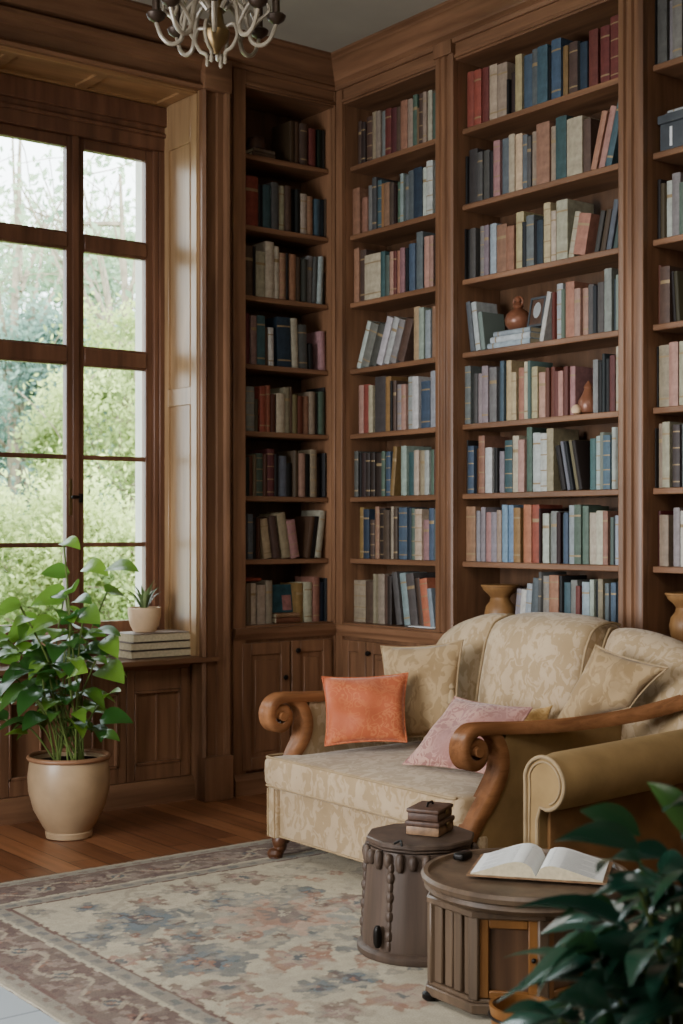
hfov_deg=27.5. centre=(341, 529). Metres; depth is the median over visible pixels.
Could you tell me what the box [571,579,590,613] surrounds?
book
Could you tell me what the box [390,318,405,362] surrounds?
book
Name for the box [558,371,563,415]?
book
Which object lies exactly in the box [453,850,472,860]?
case
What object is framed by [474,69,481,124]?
book
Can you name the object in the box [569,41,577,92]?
book
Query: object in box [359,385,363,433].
book
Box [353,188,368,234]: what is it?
book
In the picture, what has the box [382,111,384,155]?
book
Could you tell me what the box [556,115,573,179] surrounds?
book
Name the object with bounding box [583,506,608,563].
book
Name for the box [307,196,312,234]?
book
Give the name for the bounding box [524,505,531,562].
book
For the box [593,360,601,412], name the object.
book
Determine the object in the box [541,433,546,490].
book
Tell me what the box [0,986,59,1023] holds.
floor tiles
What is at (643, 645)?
cushion
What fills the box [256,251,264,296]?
book
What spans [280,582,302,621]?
book
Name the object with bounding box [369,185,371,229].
book
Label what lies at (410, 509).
book
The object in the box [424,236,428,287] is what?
book
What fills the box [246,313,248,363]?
book
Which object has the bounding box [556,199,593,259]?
book
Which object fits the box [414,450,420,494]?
book
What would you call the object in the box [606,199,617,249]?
book
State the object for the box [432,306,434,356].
book
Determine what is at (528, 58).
book
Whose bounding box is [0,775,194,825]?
baseboard
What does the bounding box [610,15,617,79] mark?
book
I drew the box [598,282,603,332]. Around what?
book
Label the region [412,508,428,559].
book
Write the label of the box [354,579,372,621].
book
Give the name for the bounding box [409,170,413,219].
book
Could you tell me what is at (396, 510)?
book
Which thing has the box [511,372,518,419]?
book
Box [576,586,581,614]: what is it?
book
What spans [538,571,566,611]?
book
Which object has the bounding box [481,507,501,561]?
book
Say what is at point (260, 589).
book
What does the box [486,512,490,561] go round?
book
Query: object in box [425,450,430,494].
book
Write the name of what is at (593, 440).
book
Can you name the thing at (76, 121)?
window
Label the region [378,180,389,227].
book
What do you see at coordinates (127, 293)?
tree
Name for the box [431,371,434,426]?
book
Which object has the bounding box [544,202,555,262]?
book
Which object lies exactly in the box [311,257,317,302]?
book
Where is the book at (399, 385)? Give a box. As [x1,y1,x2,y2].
[397,384,401,429]
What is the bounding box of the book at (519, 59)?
[515,54,525,111]
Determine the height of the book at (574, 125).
0.291 m
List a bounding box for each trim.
[0,0,335,91]
[0,5,231,93]
[0,45,198,107]
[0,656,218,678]
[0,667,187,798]
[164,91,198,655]
[196,89,230,757]
[196,755,232,801]
[331,0,559,90]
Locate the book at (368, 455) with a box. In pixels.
[366,453,371,496]
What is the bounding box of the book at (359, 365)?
[357,321,384,367]
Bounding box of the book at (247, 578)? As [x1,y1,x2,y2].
[246,577,260,580]
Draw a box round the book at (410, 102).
[408,98,412,146]
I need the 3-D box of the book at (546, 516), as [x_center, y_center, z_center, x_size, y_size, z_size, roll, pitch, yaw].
[1.098,0.042,7.100,0.174,0.251,0.043,0,0,-38]
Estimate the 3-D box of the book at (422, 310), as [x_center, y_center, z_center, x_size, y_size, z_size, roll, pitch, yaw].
[0.505,-1.098,7.830,0.162,0.289,0.042,0,0,-38]
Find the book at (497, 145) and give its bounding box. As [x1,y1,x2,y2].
[493,140,501,196]
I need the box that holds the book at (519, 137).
[516,133,528,190]
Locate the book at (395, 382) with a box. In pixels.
[393,380,407,430]
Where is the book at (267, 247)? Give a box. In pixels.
[251,241,273,297]
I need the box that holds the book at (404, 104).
[401,99,407,149]
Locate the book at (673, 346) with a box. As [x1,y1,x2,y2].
[669,342,678,405]
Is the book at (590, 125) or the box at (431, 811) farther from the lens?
the book at (590, 125)
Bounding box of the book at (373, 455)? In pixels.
[371,453,375,495]
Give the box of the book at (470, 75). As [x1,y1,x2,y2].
[467,71,473,127]
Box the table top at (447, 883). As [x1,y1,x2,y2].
[421,847,626,916]
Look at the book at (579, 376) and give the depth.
6.91 m
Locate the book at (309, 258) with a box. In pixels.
[300,256,312,302]
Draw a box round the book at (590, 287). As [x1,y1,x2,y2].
[588,284,597,333]
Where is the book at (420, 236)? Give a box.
[416,231,434,289]
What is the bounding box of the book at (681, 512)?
[680,511,682,566]
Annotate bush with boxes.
[0,485,134,620]
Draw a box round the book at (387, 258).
[385,255,389,295]
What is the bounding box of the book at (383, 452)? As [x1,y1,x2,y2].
[382,451,387,495]
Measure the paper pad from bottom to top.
0.007 m
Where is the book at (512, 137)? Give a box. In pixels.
[509,134,515,191]
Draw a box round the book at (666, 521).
[660,515,672,565]
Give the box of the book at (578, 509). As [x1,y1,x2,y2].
[574,505,600,563]
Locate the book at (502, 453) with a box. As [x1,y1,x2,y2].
[500,451,504,492]
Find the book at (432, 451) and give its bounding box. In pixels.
[431,449,433,494]
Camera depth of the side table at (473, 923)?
4.24 m
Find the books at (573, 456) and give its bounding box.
[246,0,682,624]
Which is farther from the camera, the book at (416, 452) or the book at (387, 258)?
the book at (387, 258)
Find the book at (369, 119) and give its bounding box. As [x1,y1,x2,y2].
[367,116,372,160]
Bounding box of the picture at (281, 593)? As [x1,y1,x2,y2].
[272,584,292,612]
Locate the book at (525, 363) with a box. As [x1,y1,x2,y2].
[524,362,527,418]
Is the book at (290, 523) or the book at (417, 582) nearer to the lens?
the book at (417, 582)
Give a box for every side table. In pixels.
[357,823,478,967]
[421,847,626,1014]
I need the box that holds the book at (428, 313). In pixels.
[425,310,431,357]
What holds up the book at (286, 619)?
on the bookcase at (267, 659)
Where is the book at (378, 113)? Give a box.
[376,110,382,157]
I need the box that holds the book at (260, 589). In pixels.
[256,584,264,623]
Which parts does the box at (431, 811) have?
lid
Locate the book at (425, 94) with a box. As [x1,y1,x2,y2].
[423,91,427,141]
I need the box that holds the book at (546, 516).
[543,513,550,562]
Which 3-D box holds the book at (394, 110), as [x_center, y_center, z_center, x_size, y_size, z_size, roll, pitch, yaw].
[0.366,-2.287,8.028,0.176,0.260,0.046,0,0,-38]
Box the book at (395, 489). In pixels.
[390,446,400,495]
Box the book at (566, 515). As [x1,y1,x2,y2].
[564,513,568,563]
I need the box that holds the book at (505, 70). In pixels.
[497,62,514,117]
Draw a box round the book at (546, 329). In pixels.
[539,291,551,340]
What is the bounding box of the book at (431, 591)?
[427,588,434,626]
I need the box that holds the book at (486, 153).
[484,150,492,198]
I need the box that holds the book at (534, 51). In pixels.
[532,49,536,105]
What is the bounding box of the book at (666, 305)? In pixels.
[660,266,682,323]
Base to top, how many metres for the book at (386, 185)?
0.255 m
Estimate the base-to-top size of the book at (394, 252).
0.249 m
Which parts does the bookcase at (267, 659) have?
cabinet door, panel, counter moulding, shelf, shelf, shelf, shelf, shelf, shelf, shelf, shelf, cabinet door, panel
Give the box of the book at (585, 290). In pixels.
[583,288,587,334]
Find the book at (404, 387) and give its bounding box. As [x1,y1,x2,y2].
[401,384,407,429]
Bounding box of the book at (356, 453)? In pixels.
[354,451,380,496]
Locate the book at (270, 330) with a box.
[268,327,273,365]
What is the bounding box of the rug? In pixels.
[0,838,682,1023]
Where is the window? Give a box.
[0,73,166,660]
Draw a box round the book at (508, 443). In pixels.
[505,440,512,491]
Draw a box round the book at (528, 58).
[524,53,531,108]
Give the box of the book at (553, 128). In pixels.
[551,126,555,180]
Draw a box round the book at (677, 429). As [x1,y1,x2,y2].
[673,424,681,486]
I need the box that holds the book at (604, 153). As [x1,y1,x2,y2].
[599,106,616,167]
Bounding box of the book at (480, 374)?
[478,373,481,422]
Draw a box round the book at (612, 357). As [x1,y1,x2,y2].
[610,355,615,410]
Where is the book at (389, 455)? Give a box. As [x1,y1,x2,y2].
[386,451,392,495]
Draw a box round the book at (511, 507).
[509,505,523,561]
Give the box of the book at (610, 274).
[604,268,617,331]
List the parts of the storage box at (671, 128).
lid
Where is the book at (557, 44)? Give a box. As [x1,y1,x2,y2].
[551,37,573,99]
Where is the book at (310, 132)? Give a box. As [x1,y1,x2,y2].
[307,128,314,166]
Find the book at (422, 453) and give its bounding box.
[420,450,424,494]
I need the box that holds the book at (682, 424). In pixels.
[682,424,682,486]
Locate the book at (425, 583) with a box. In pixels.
[419,578,434,626]
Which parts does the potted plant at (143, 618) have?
pot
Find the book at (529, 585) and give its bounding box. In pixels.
[525,583,532,612]
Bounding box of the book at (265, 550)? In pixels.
[260,518,270,558]
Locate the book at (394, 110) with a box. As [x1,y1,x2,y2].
[392,107,396,152]
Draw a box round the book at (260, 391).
[254,386,265,431]
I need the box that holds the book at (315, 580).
[295,576,318,621]
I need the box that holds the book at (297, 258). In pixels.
[296,257,299,300]
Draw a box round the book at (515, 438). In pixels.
[513,436,526,491]
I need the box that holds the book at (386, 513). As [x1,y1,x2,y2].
[383,510,390,558]
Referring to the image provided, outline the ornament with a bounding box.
[571,381,592,413]
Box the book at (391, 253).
[390,251,392,294]
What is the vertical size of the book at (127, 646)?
0.042 m
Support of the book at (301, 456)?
on the bookcase at (267, 659)
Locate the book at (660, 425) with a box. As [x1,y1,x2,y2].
[659,424,661,487]
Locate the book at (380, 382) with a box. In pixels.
[375,376,387,431]
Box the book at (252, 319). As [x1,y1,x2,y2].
[249,315,256,363]
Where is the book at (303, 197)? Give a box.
[300,193,306,233]
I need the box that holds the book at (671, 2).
[670,0,672,59]
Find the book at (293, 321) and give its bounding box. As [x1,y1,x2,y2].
[290,318,297,367]
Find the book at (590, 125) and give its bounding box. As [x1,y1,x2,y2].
[583,118,599,171]
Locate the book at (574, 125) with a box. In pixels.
[567,115,597,176]
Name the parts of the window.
handle plate, handle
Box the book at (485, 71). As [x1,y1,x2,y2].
[482,67,489,122]
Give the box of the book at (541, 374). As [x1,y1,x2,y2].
[539,372,544,417]
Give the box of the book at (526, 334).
[490,332,539,342]
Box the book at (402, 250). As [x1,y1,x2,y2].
[400,247,405,292]
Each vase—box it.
[481,584,519,613]
[664,592,682,641]
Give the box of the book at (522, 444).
[518,439,526,491]
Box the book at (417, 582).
[415,577,434,625]
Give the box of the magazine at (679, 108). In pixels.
[668,106,682,112]
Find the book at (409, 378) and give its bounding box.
[408,376,414,428]
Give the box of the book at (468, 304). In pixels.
[466,301,475,351]
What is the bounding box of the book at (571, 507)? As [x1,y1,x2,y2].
[569,505,573,563]
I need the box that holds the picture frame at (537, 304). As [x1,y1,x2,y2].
[527,296,545,326]
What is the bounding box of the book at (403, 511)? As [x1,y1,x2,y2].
[399,507,422,559]
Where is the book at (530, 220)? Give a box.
[526,215,543,266]
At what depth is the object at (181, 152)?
7.84 m
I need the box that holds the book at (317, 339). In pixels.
[307,331,325,369]
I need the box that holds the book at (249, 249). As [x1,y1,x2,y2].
[246,245,252,295]
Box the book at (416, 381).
[412,376,430,428]
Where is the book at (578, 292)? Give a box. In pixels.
[574,288,582,335]
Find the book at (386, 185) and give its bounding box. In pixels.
[384,182,390,225]
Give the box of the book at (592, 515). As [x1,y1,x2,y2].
[590,513,595,563]
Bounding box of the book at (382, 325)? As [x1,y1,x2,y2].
[370,322,385,365]
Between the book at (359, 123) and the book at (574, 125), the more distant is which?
the book at (359, 123)
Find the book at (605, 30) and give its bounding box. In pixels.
[601,25,609,82]
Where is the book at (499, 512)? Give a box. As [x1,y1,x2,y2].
[497,510,501,561]
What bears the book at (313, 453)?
on the bookcase at (267, 659)
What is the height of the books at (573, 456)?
3.046 m
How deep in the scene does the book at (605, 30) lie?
6.72 m
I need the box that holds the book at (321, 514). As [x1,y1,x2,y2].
[301,510,325,557]
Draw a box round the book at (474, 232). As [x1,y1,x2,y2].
[470,228,479,277]
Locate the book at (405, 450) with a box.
[401,446,430,495]
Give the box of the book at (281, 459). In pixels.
[278,456,285,496]
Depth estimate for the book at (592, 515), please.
6.79 m
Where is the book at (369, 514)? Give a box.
[364,509,374,558]
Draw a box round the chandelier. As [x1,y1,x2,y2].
[146,0,285,68]
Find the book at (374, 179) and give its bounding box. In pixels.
[372,177,397,229]
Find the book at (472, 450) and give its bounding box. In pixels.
[468,446,478,493]
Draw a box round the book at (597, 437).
[596,436,599,489]
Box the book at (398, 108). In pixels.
[397,106,400,150]
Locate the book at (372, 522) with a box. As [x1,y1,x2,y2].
[370,520,374,558]
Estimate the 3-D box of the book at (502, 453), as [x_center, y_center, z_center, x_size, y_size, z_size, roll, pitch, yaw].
[0.898,-0.304,7.342,0.157,0.217,0.035,0,0,-38]
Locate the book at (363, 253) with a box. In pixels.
[360,249,379,300]
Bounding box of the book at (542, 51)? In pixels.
[537,44,550,103]
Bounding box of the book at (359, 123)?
[358,121,362,163]
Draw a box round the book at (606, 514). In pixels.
[603,511,617,564]
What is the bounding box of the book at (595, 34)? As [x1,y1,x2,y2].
[589,28,600,86]
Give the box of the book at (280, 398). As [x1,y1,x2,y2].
[274,393,284,432]
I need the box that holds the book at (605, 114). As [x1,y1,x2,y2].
[591,111,609,169]
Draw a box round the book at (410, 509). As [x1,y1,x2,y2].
[409,508,411,559]
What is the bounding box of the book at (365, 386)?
[364,384,374,432]
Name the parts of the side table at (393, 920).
knob, lid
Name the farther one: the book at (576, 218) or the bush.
the bush
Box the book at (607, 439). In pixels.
[603,435,611,488]
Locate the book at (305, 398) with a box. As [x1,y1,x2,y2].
[303,396,307,433]
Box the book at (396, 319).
[384,316,405,363]
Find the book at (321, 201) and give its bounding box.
[319,199,323,236]
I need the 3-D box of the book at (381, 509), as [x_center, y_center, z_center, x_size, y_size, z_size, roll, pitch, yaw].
[0.298,0.021,8.126,0.162,0.294,0.050,0,0,-38]
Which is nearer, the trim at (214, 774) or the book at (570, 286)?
the book at (570, 286)
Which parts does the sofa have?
post, leg, wood arm, arm panel, post, arm panel, wood arm, rolled arm, panel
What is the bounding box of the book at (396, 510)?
[394,508,398,558]
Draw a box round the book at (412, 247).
[409,243,415,290]
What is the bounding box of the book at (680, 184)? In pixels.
[679,182,682,234]
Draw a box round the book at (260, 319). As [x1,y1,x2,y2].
[255,315,264,364]
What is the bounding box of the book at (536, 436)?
[533,433,540,491]
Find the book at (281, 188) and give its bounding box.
[279,186,283,230]
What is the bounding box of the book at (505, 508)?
[502,505,508,561]
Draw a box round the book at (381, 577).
[378,574,391,623]
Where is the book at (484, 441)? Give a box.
[479,435,508,492]
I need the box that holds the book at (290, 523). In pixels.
[286,519,298,557]
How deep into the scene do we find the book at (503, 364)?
7.28 m
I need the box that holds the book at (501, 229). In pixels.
[497,223,515,272]
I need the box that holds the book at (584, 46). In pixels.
[580,41,588,89]
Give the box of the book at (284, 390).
[270,387,289,432]
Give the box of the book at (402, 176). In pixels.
[400,173,408,221]
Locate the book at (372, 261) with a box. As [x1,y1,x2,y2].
[365,252,380,299]
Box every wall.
[12,94,231,798]
[135,161,141,605]
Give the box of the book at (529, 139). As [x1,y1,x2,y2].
[527,136,531,187]
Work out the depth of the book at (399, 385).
7.93 m
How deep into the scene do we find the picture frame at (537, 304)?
7.20 m
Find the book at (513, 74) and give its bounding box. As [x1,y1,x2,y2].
[512,72,514,112]
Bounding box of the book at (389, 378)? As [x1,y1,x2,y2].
[386,376,407,430]
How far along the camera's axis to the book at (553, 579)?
6.98 m
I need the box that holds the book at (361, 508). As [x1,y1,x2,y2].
[360,507,374,557]
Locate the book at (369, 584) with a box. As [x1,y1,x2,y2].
[366,581,372,622]
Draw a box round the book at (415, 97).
[413,94,418,145]
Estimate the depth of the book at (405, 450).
7.90 m
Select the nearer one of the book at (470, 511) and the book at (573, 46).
the book at (573, 46)
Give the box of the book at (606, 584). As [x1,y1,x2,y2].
[605,583,610,620]
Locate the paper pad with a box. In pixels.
[409,625,434,628]
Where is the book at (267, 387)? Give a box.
[264,386,269,431]
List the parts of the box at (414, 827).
lid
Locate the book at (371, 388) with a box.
[368,385,374,432]
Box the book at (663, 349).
[659,345,668,406]
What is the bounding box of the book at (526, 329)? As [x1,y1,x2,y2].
[493,326,540,336]
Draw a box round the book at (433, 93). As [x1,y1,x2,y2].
[433,93,434,138]
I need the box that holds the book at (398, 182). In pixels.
[398,182,399,222]
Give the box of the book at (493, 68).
[490,64,498,119]
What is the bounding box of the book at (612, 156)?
[605,103,617,165]
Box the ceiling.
[132,0,446,52]
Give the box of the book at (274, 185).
[264,182,278,229]
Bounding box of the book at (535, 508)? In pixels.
[532,505,562,562]
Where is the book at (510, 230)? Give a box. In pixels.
[506,225,515,270]
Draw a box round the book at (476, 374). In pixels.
[474,373,478,422]
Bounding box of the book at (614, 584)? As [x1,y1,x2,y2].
[611,582,616,621]
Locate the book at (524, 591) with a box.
[520,589,526,612]
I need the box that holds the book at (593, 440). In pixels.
[590,438,595,489]
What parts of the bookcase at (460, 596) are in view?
counter moulding, panel, shelf, shelf, shelf, shelf, shelf, shelf, shelf, panel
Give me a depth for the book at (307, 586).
8.25 m
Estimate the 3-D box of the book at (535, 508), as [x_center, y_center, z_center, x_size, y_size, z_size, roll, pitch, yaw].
[1.055,0.019,7.149,0.176,0.296,0.049,0,0,-38]
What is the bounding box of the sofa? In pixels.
[259,612,682,886]
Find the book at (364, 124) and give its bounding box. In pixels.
[361,122,366,162]
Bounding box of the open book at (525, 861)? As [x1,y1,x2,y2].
[466,843,612,884]
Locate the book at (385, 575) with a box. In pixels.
[385,575,391,623]
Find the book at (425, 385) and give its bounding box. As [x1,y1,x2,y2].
[421,381,430,427]
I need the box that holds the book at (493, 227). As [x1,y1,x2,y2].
[490,223,500,273]
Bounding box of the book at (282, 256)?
[279,253,285,299]
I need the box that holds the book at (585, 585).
[582,582,589,615]
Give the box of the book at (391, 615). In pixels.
[387,576,396,624]
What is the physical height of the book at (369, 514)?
0.290 m
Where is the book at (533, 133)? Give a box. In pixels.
[532,131,535,185]
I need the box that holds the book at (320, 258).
[316,256,323,303]
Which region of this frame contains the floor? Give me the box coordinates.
[0,793,271,1015]
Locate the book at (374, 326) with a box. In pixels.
[361,322,379,366]
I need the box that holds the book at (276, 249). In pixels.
[274,246,278,298]
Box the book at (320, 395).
[315,392,323,434]
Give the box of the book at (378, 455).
[376,453,381,495]
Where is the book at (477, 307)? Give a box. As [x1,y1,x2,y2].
[471,301,497,350]
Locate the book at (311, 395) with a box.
[296,392,314,433]
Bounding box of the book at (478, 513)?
[476,511,480,560]
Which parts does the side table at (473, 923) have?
corner post, corner post, moulding, panel, door, corner post, door, panel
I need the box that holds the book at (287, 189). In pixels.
[284,186,290,231]
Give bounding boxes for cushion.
[321,672,408,746]
[380,639,463,742]
[402,696,532,773]
[423,613,504,738]
[478,612,618,718]
[524,705,552,720]
[556,644,668,718]
[604,628,682,739]
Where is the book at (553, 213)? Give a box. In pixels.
[551,210,555,260]
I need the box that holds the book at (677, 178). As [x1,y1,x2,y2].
[672,172,682,235]
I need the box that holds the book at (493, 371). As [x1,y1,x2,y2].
[489,367,499,421]
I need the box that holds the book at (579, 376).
[570,366,592,414]
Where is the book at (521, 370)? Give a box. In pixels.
[519,368,523,418]
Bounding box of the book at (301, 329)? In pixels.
[297,324,306,368]
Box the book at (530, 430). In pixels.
[527,427,548,491]
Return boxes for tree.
[0,139,134,567]
[0,142,134,525]
[0,179,134,493]
[0,253,47,492]
[0,286,120,577]
[0,439,134,624]
[3,291,134,541]
[22,194,134,502]
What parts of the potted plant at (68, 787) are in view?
stem, stem, stem, stem, stem, stem, stem, stem, stem, stem, stem, stem, stem, stem, stem, pot, stem, stem, stem, stem, stem, stem, stem, stem, stem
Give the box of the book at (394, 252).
[393,251,396,293]
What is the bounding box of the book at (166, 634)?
[119,629,189,642]
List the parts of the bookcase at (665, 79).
shelf, shelf, shelf, shelf, shelf, shelf, shelf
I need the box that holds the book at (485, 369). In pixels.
[482,366,496,422]
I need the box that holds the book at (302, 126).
[299,123,306,164]
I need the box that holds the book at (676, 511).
[673,508,682,566]
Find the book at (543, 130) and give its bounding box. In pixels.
[536,121,555,184]
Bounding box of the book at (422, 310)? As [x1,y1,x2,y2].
[419,307,431,358]
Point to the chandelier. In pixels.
(216, 34)
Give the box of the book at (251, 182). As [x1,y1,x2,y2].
[246,175,257,225]
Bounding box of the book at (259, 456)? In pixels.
[246,453,262,495]
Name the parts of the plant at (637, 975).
stem, stem, stem, stem, stem, stem, stem, stem, stem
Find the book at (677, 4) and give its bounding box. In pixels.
[673,0,682,58]
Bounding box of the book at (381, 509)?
[380,508,390,558]
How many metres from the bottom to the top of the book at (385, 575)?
0.284 m
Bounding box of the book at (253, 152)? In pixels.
[248,151,274,158]
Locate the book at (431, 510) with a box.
[429,508,434,559]
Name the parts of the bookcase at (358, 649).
cabinet door, panel, counter moulding, shelf, cabinet door, shelf, shelf, shelf, shelf, shelf, shelf, shelf, panel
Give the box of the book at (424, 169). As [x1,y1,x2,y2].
[423,167,425,215]
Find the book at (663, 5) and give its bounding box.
[658,0,670,63]
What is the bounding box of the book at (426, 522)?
[424,520,428,559]
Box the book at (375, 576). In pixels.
[373,574,377,622]
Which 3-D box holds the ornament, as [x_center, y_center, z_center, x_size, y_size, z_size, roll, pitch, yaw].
[1.207,-0.652,6.858,0.137,0.165,0.112,0,0,-38]
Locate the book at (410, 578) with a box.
[406,572,434,624]
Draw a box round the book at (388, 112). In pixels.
[385,108,391,154]
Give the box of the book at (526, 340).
[487,338,539,348]
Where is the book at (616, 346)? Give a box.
[616,346,617,410]
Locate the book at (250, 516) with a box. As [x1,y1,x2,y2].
[248,514,252,558]
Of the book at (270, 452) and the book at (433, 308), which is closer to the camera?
the book at (433, 308)
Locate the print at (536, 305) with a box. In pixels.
[533,302,540,317]
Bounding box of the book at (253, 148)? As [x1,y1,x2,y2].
[246,147,274,154]
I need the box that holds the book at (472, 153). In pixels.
[469,148,485,202]
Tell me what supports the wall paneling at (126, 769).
attached to the wall at (26, 744)
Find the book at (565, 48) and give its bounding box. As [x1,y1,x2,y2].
[563,45,568,94]
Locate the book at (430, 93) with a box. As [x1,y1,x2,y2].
[428,90,434,140]
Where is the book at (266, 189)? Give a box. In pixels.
[262,185,270,227]
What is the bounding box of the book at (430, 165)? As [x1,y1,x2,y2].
[426,160,434,214]
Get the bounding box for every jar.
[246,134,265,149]
[505,296,528,329]
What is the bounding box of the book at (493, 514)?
[491,512,496,561]
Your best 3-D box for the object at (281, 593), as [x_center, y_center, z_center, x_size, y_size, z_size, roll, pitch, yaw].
[-0.355,0.404,8.218,0.156,0.165,0.037,0,0,-38]
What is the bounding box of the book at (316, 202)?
[313,199,319,235]
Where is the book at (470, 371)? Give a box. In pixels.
[465,366,481,423]
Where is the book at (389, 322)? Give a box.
[377,316,393,364]
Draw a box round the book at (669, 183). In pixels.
[667,180,671,236]
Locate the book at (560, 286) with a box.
[557,283,565,338]
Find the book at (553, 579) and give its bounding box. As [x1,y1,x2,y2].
[549,574,570,612]
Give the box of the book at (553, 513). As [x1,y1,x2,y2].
[551,511,568,562]
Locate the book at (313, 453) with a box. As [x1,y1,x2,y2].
[298,450,316,496]
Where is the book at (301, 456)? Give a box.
[298,453,304,496]
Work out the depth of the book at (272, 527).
8.11 m
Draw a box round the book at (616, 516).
[615,515,617,564]
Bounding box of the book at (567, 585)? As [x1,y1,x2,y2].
[564,582,570,612]
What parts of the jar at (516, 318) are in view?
handle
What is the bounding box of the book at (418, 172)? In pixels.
[414,167,424,217]
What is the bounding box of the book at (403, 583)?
[400,572,426,625]
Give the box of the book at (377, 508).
[375,506,390,558]
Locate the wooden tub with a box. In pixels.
[488,993,548,1023]
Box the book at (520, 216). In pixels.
[516,211,543,268]
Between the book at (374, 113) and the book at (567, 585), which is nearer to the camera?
the book at (567, 585)
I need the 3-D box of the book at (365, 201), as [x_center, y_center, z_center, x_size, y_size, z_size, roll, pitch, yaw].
[0.208,-1.852,8.252,0.191,0.207,0.048,0,0,-38]
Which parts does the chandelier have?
arm, arm, arm, arm, arm, arm, stem, arm, arm, arm, arm, arm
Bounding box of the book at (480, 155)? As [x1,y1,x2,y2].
[477,152,483,200]
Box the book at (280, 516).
[259,512,289,558]
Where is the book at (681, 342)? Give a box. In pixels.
[679,341,682,404]
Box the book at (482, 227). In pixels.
[480,226,483,275]
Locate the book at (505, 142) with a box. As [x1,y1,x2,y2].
[502,138,508,193]
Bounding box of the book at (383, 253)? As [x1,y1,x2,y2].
[381,251,389,296]
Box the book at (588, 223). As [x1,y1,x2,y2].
[573,213,599,254]
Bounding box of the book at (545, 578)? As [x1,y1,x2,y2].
[543,576,548,611]
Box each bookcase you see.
[232,67,336,796]
[336,53,434,676]
[432,0,647,644]
[648,0,682,636]
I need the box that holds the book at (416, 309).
[414,306,428,359]
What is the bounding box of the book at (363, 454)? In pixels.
[362,453,365,496]
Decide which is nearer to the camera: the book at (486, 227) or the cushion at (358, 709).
the cushion at (358, 709)
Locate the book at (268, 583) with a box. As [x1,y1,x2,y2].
[252,580,271,623]
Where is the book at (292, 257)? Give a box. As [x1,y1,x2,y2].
[289,254,295,300]
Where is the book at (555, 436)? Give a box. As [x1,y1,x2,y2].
[547,428,578,490]
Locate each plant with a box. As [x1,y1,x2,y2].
[0,536,138,840]
[122,580,160,632]
[495,782,682,1023]
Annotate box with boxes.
[405,815,454,836]
[406,800,452,821]
[658,109,682,150]
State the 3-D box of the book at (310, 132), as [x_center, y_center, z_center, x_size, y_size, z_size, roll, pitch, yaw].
[-0.231,-2.269,8.347,0.049,0.226,0.196,0,0,-38]
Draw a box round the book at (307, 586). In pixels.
[292,581,311,621]
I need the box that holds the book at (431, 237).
[429,235,434,286]
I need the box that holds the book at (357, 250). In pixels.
[354,248,380,302]
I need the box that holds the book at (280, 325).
[265,317,290,366]
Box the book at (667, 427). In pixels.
[662,422,682,487]
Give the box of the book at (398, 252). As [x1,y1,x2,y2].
[397,250,399,293]
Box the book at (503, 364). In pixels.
[500,361,506,420]
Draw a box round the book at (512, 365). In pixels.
[507,360,524,420]
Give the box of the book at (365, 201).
[362,197,368,231]
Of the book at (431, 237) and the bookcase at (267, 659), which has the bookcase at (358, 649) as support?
the book at (431, 237)
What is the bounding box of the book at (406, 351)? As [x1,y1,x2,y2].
[397,317,413,361]
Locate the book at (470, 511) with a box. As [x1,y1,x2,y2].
[466,507,480,560]
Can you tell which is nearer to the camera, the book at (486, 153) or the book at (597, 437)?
the book at (597, 437)
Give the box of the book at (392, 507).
[391,506,398,558]
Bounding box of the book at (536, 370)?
[532,366,548,417]
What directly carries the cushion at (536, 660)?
on the sofa
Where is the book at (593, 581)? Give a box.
[590,579,597,616]
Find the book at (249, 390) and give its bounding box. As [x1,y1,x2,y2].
[246,386,253,430]
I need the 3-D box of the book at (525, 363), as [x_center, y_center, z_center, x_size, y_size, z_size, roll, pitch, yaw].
[1.008,-0.716,7.193,0.161,0.294,0.032,0,0,-38]
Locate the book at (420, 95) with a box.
[419,93,422,143]
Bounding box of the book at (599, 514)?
[596,511,602,564]
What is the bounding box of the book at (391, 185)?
[389,182,397,224]
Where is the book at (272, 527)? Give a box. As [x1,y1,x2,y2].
[256,516,280,558]
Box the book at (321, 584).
[319,582,323,620]
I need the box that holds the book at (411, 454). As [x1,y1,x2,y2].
[409,452,413,494]
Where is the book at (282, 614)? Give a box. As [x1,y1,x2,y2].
[272,612,299,617]
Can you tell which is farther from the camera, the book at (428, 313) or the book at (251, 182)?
the book at (251, 182)
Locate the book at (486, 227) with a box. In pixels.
[484,225,489,274]
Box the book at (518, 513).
[513,508,523,561]
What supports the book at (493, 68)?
on the bookcase at (460, 596)
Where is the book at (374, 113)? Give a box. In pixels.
[373,111,376,158]
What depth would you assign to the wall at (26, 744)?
7.64 m
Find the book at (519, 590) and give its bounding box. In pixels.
[515,588,526,613]
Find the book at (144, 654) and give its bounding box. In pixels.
[109,648,190,658]
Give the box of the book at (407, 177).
[406,176,408,219]
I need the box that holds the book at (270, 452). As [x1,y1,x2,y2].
[249,449,273,495]
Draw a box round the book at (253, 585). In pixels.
[251,583,255,623]
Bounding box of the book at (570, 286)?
[566,281,589,337]
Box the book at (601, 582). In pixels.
[598,578,617,619]
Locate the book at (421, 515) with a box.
[415,509,428,559]
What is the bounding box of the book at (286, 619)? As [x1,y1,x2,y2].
[272,617,300,622]
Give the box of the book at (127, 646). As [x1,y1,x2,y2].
[119,640,189,650]
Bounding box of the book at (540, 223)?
[537,220,543,263]
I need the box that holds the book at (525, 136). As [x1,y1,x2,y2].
[523,134,531,188]
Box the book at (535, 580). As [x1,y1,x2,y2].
[532,577,538,611]
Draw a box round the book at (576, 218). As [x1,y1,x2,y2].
[568,211,585,257]
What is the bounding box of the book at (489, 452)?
[485,447,493,492]
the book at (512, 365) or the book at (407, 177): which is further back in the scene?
the book at (407, 177)
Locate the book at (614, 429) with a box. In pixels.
[612,427,617,488]
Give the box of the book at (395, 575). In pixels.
[392,571,418,624]

